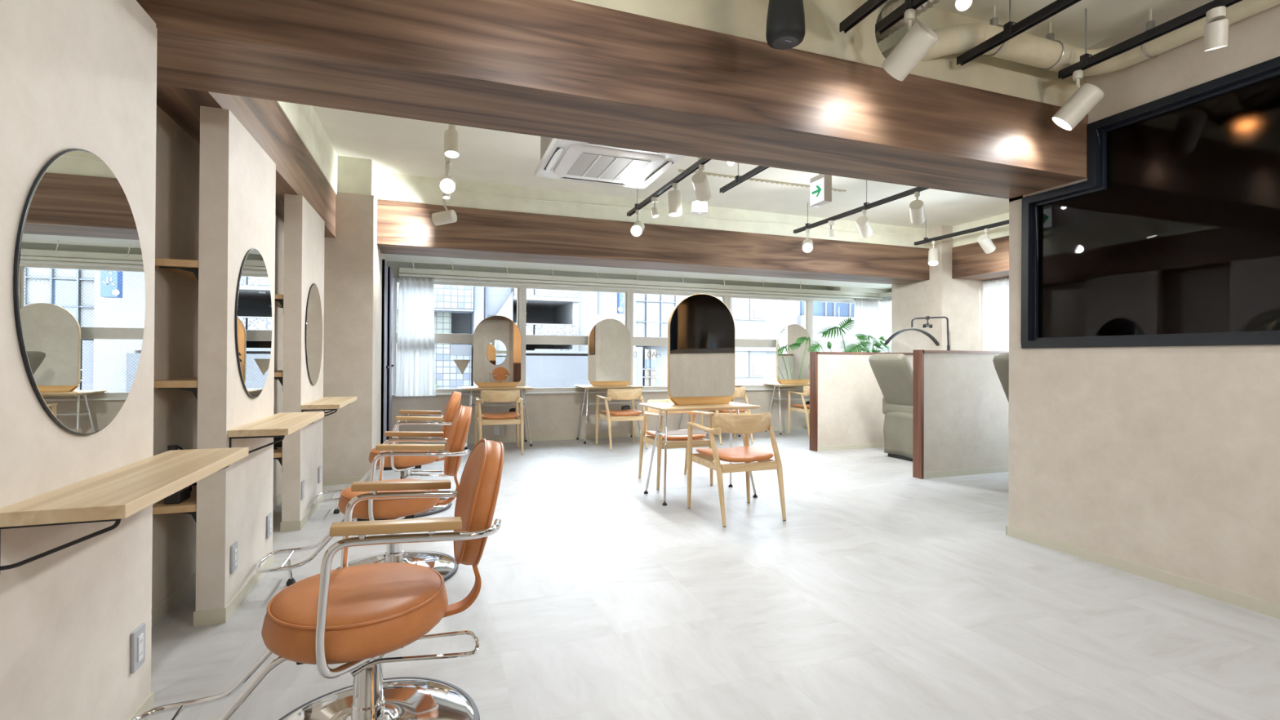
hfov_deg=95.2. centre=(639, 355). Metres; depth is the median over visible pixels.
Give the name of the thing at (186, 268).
shelf
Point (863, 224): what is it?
spotlight
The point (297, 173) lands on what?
ceiling beam
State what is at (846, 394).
wall
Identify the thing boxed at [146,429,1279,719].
floor
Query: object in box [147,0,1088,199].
ceiling beam
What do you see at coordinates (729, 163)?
spotlight
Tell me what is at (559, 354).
window
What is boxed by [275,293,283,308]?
shelf
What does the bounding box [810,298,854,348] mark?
window
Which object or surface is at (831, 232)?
spotlight
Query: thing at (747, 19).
ceiling
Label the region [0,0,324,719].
wall
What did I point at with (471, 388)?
table
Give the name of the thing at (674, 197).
spotlight
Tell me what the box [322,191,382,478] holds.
wall column
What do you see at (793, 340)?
mirror
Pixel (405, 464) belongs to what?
salon chair
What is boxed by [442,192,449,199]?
spotlight
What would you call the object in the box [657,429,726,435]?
shelf
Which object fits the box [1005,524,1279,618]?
baseboard
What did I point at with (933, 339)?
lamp
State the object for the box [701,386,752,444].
wooden armchair
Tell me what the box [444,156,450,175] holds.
track
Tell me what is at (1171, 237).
window
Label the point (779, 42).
grille
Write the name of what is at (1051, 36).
hanger
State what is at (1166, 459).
wall
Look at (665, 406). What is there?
table
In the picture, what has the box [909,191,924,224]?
spotlight
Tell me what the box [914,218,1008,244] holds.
track
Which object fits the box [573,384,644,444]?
table
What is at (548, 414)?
wall
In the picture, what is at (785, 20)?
speaker
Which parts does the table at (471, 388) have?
leg, leg, leg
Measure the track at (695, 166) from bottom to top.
0.306 m
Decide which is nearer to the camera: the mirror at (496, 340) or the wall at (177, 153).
the wall at (177, 153)
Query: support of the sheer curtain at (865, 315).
hanging from the wall at (394, 266)
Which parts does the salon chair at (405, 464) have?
seat plate, seat, post, pump lever, backrest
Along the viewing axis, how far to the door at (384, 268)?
6.37 m
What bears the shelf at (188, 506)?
attached to the wall at (177, 153)
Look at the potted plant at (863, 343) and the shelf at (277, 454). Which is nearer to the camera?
the shelf at (277, 454)
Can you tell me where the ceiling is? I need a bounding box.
[311,0,1188,228]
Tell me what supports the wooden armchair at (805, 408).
on the floor
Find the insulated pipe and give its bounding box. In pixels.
[881,0,1279,75]
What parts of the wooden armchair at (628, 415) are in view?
leg, armrest, leg, seat frame, seat, backrest, leg, leg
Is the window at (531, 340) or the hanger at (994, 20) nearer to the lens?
the hanger at (994, 20)
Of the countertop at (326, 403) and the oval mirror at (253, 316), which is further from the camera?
the countertop at (326, 403)
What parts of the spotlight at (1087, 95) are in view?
stem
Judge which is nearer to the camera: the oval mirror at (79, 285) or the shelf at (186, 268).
the oval mirror at (79, 285)
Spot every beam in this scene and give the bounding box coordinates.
[377,172,928,248]
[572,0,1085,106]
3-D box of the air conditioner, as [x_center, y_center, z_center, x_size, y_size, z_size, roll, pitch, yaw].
[-0.243,-1.601,4.399,0.950,0.392,0.950,0,0,-20]
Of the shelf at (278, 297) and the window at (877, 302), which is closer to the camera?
the shelf at (278, 297)
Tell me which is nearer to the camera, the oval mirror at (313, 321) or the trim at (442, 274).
the oval mirror at (313, 321)
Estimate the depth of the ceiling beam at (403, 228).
6.67 m
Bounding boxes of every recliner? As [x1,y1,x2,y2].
[868,353,912,462]
[992,352,1008,402]
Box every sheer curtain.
[395,275,435,396]
[853,297,877,352]
[880,297,891,352]
[982,277,1008,351]
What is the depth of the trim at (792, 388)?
8.23 m
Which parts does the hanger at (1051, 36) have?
rod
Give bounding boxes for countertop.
[0,447,248,570]
[226,411,324,453]
[301,396,356,417]
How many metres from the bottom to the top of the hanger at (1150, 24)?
0.252 m
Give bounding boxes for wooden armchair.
[474,389,524,453]
[595,388,647,450]
[638,399,714,489]
[687,412,786,527]
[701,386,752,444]
[787,385,809,438]
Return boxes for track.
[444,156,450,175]
[626,158,711,216]
[720,162,768,193]
[793,180,928,233]
[839,0,888,33]
[875,0,928,34]
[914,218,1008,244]
[956,0,1081,66]
[1057,0,1242,79]
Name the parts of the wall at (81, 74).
baseboard, baseboard, baseboard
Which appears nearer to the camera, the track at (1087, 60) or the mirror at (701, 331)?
the track at (1087, 60)
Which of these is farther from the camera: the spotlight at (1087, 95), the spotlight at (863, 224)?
the spotlight at (863, 224)
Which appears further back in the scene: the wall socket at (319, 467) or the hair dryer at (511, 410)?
the hair dryer at (511, 410)
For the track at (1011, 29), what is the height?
0.306 m
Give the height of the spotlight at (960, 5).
0.164 m
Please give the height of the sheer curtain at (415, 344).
1.512 m
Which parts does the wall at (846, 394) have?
baseboard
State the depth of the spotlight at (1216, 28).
2.50 m
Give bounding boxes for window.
[391,277,522,394]
[391,283,473,389]
[470,286,512,386]
[511,288,591,387]
[521,285,630,391]
[578,291,635,385]
[630,290,727,390]
[635,293,687,386]
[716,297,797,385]
[797,301,854,351]
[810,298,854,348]
[876,296,891,350]
[1020,56,1279,348]
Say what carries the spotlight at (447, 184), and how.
hanging from the track at (447, 159)
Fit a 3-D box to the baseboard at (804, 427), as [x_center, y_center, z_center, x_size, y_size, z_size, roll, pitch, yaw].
[0.440,1.167,8.741,7.780,0.062,0.008,0,0,-20]
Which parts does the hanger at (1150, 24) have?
rod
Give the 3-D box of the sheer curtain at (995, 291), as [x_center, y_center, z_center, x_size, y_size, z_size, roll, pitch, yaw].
[5.043,-0.185,7.297,0.065,1.697,1.704,0,0,-20]
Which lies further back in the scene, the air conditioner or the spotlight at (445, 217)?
the spotlight at (445, 217)
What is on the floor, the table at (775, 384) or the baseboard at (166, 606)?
the table at (775, 384)
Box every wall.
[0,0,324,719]
[151,105,284,611]
[382,253,388,266]
[387,261,874,299]
[391,389,808,442]
[809,351,913,451]
[912,349,1008,479]
[1008,0,1279,604]
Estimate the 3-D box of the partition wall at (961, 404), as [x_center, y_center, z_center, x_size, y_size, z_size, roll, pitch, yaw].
[4.017,0.579,6.159,2.812,1.247,0.106,0,0,-20]
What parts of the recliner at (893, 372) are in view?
armrest, backrest, seat, frame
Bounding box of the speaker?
[765,0,804,49]
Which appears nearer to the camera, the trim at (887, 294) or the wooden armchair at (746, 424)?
the wooden armchair at (746, 424)
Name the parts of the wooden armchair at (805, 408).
leg, armrest, seat frame, seat, leg, backrest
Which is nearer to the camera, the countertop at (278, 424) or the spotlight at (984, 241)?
the countertop at (278, 424)
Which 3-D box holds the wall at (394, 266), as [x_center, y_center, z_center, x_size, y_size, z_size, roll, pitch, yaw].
[0.411,-1.362,8.855,8.070,0.780,0.130,0,0,-20]
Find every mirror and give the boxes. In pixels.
[13,148,145,435]
[235,248,271,398]
[305,283,322,385]
[472,315,521,387]
[587,318,631,386]
[666,293,735,404]
[776,324,810,383]
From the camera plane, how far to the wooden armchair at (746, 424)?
4.19 m
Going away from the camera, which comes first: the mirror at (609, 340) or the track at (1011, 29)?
the track at (1011, 29)
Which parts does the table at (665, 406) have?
leg, leg, leg, leg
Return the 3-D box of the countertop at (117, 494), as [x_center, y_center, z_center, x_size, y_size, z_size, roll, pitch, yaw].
[-1.363,0.393,1.633,0.247,0.137,0.860,0,0,-20]
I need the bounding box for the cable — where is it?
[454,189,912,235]
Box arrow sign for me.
[809,173,831,207]
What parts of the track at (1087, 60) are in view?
hanger rod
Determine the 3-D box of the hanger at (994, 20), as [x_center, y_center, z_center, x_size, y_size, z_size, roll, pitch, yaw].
[1.820,-1.667,3.002,0.028,0.253,0.150,0,0,-20]
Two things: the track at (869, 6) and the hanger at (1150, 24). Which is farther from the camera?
the hanger at (1150, 24)
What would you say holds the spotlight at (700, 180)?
hanging from the track at (695, 166)
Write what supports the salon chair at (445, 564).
on the floor
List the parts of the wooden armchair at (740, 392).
leg, leg, seat frame, seat, backrest, leg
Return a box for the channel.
[678,168,846,191]
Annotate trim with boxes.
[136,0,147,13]
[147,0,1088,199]
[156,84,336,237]
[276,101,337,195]
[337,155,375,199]
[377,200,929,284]
[383,253,892,289]
[391,387,803,395]
[399,266,882,301]
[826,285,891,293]
[879,292,891,297]
[951,235,1008,280]
[952,212,1008,247]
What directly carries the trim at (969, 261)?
attached to the wall column at (960, 300)
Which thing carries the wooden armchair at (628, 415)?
on the floor
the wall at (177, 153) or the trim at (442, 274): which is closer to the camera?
the wall at (177, 153)
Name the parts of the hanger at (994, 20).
rod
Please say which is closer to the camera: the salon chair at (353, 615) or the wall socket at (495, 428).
the salon chair at (353, 615)
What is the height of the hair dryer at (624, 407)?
0.177 m
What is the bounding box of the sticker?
[453,360,470,374]
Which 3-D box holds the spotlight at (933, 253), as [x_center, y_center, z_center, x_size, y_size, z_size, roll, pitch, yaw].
[3.735,-1.295,7.433,0.121,0.318,0.196,0,0,29]
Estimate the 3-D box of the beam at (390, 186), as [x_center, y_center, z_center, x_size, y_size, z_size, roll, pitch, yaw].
[0.994,-1.636,7.308,7.787,0.278,0.538,0,0,-20]
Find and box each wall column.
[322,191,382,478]
[891,225,984,352]
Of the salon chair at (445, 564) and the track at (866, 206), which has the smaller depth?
the salon chair at (445, 564)
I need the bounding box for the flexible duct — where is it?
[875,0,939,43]
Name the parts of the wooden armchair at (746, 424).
leg, armrest, leg, seat frame, seat, backrest, leg, armrest, leg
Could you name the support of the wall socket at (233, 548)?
attached to the wall at (81, 74)
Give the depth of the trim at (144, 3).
1.86 m
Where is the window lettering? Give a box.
[647,351,660,357]
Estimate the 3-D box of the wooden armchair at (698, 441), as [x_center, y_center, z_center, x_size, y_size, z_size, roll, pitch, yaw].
[0.322,0.800,5.447,0.560,0.761,0.598,0,0,-20]
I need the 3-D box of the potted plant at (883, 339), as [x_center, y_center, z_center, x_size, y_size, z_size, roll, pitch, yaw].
[3.644,0.449,9.087,0.455,1.533,0.478,0,0,17]
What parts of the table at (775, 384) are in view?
leg, leg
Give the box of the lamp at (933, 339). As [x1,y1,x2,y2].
[884,315,950,350]
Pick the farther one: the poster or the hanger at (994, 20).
the poster
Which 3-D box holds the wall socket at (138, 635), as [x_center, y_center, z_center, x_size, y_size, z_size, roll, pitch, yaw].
[-1.537,0.896,1.792,0.013,0.122,0.076,0,0,-20]
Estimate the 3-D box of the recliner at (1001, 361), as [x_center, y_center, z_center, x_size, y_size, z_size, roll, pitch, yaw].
[4.056,0.590,5.258,1.811,1.216,0.590,0,0,-20]
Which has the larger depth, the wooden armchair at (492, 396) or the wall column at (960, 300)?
the wall column at (960, 300)
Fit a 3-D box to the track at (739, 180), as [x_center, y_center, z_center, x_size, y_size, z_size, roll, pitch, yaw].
[1.042,-1.636,4.507,0.044,0.306,1.760,0,0,-20]
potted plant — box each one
[807,317,881,369]
[859,334,888,352]
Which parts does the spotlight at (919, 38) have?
stem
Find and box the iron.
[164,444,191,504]
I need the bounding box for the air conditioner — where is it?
[534,136,685,188]
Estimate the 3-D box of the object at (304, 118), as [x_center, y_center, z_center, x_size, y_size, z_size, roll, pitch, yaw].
[-2.361,-1.632,3.759,0.331,0.358,3.115,0,0,-20]
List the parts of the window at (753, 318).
pane, pane, pane, pane, brick panel, brick panel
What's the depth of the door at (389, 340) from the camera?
6.89 m
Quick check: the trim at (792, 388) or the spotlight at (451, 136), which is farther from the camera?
the trim at (792, 388)
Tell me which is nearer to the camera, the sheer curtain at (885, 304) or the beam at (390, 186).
the beam at (390, 186)
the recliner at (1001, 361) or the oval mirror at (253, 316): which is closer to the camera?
the oval mirror at (253, 316)
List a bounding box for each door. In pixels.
[380,258,388,444]
[386,266,394,444]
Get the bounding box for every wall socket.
[130,622,145,673]
[230,541,237,573]
[266,512,271,538]
[301,479,304,499]
[318,466,320,483]
[493,426,498,435]
[601,422,606,430]
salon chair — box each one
[131,438,504,719]
[255,404,471,586]
[314,391,461,517]
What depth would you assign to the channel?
5.93 m
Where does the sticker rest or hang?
attached to the window at (445, 338)
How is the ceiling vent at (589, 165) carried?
in the air conditioner
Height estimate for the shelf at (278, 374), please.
0.130 m
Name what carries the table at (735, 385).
on the floor
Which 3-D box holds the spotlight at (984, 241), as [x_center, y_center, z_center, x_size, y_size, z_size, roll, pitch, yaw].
[3.992,-1.316,6.731,0.227,0.282,0.121,0,0,-27]
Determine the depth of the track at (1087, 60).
2.77 m
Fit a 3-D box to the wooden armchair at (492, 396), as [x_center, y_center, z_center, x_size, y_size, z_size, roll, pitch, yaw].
[-1.725,0.798,7.161,0.560,0.761,0.598,0,0,-20]
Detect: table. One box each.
[462,385,533,448]
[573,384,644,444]
[639,401,760,506]
[677,384,742,436]
[761,382,809,435]
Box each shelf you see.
[152,485,196,523]
[153,377,197,399]
[155,257,198,280]
[273,446,282,471]
[274,369,283,386]
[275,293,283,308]
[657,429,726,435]
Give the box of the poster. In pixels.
[645,359,654,368]
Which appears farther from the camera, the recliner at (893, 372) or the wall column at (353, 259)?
the recliner at (893, 372)
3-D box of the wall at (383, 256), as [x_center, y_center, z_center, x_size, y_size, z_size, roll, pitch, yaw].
[-3.108,-0.055,6.916,0.150,2.450,1.280,0,0,-20]
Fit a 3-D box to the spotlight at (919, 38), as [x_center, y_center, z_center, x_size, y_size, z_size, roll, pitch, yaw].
[1.168,-1.352,2.533,0.121,0.282,0.230,0,0,-31]
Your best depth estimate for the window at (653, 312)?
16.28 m
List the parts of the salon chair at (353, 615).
seat, post, post, pump lever, backrest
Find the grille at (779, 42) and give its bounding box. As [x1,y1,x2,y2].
[772,35,798,49]
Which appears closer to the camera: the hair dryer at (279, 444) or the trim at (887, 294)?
the hair dryer at (279, 444)
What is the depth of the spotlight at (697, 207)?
4.86 m
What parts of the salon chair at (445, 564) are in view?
seat plate, seat, post, post, backrest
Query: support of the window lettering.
attached to the window at (637, 341)
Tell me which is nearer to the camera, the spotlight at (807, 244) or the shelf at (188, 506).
the shelf at (188, 506)
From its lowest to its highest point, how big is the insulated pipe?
0.212 m
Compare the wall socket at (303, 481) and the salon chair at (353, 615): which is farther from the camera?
the wall socket at (303, 481)
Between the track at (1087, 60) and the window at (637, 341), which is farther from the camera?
the window at (637, 341)
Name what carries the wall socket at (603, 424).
attached to the wall at (548, 414)
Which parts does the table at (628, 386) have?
leg, leg, leg, leg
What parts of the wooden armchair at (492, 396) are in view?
leg, leg, armrest, seat frame, seat, backrest, leg, leg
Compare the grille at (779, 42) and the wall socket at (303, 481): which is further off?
the wall socket at (303, 481)
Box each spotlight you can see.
[431,197,457,226]
[439,162,456,194]
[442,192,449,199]
[444,124,459,158]
[630,209,644,236]
[651,196,658,217]
[667,182,682,217]
[690,157,707,214]
[691,164,711,201]
[726,161,735,166]
[802,228,813,253]
[827,220,834,238]
[856,209,872,238]
[881,8,937,80]
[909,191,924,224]
[928,240,938,266]
[954,0,973,11]
[977,228,995,253]
[1051,69,1103,130]
[1203,5,1228,51]
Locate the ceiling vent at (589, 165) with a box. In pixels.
[566,152,651,181]
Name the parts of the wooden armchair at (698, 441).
leg, armrest, leg, backrest, seat frame, seat, leg, armrest, leg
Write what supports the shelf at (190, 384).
attached to the wall at (177, 153)
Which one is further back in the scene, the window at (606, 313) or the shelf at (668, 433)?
the window at (606, 313)
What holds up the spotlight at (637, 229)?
hanging from the track at (695, 166)
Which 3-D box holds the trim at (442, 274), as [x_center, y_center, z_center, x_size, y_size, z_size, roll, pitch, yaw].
[0.505,-1.010,8.691,7.560,0.135,0.240,0,0,-20]
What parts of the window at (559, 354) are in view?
door, balcony panel, balcony panel, handrail, lintel panel, balcony panel, cornice, balcony panel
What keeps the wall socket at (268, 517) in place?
attached to the wall at (81, 74)
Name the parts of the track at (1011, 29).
hanger rod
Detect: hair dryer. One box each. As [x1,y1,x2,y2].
[273,436,282,449]
[509,408,519,417]
[621,405,630,409]
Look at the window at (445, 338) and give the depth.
7.73 m
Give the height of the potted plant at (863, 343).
1.768 m
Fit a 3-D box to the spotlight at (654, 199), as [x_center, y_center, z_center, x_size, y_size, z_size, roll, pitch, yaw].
[0.141,-1.389,5.498,0.067,0.187,0.080,0,0,-20]
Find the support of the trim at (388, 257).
attached to the wall at (383, 256)
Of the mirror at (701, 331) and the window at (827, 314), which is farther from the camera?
the window at (827, 314)
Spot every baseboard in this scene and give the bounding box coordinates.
[151,493,281,628]
[397,425,807,444]
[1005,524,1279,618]
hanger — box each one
[983,5,1005,57]
[1039,22,1064,71]
[1141,8,1157,58]
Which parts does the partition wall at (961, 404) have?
baseboard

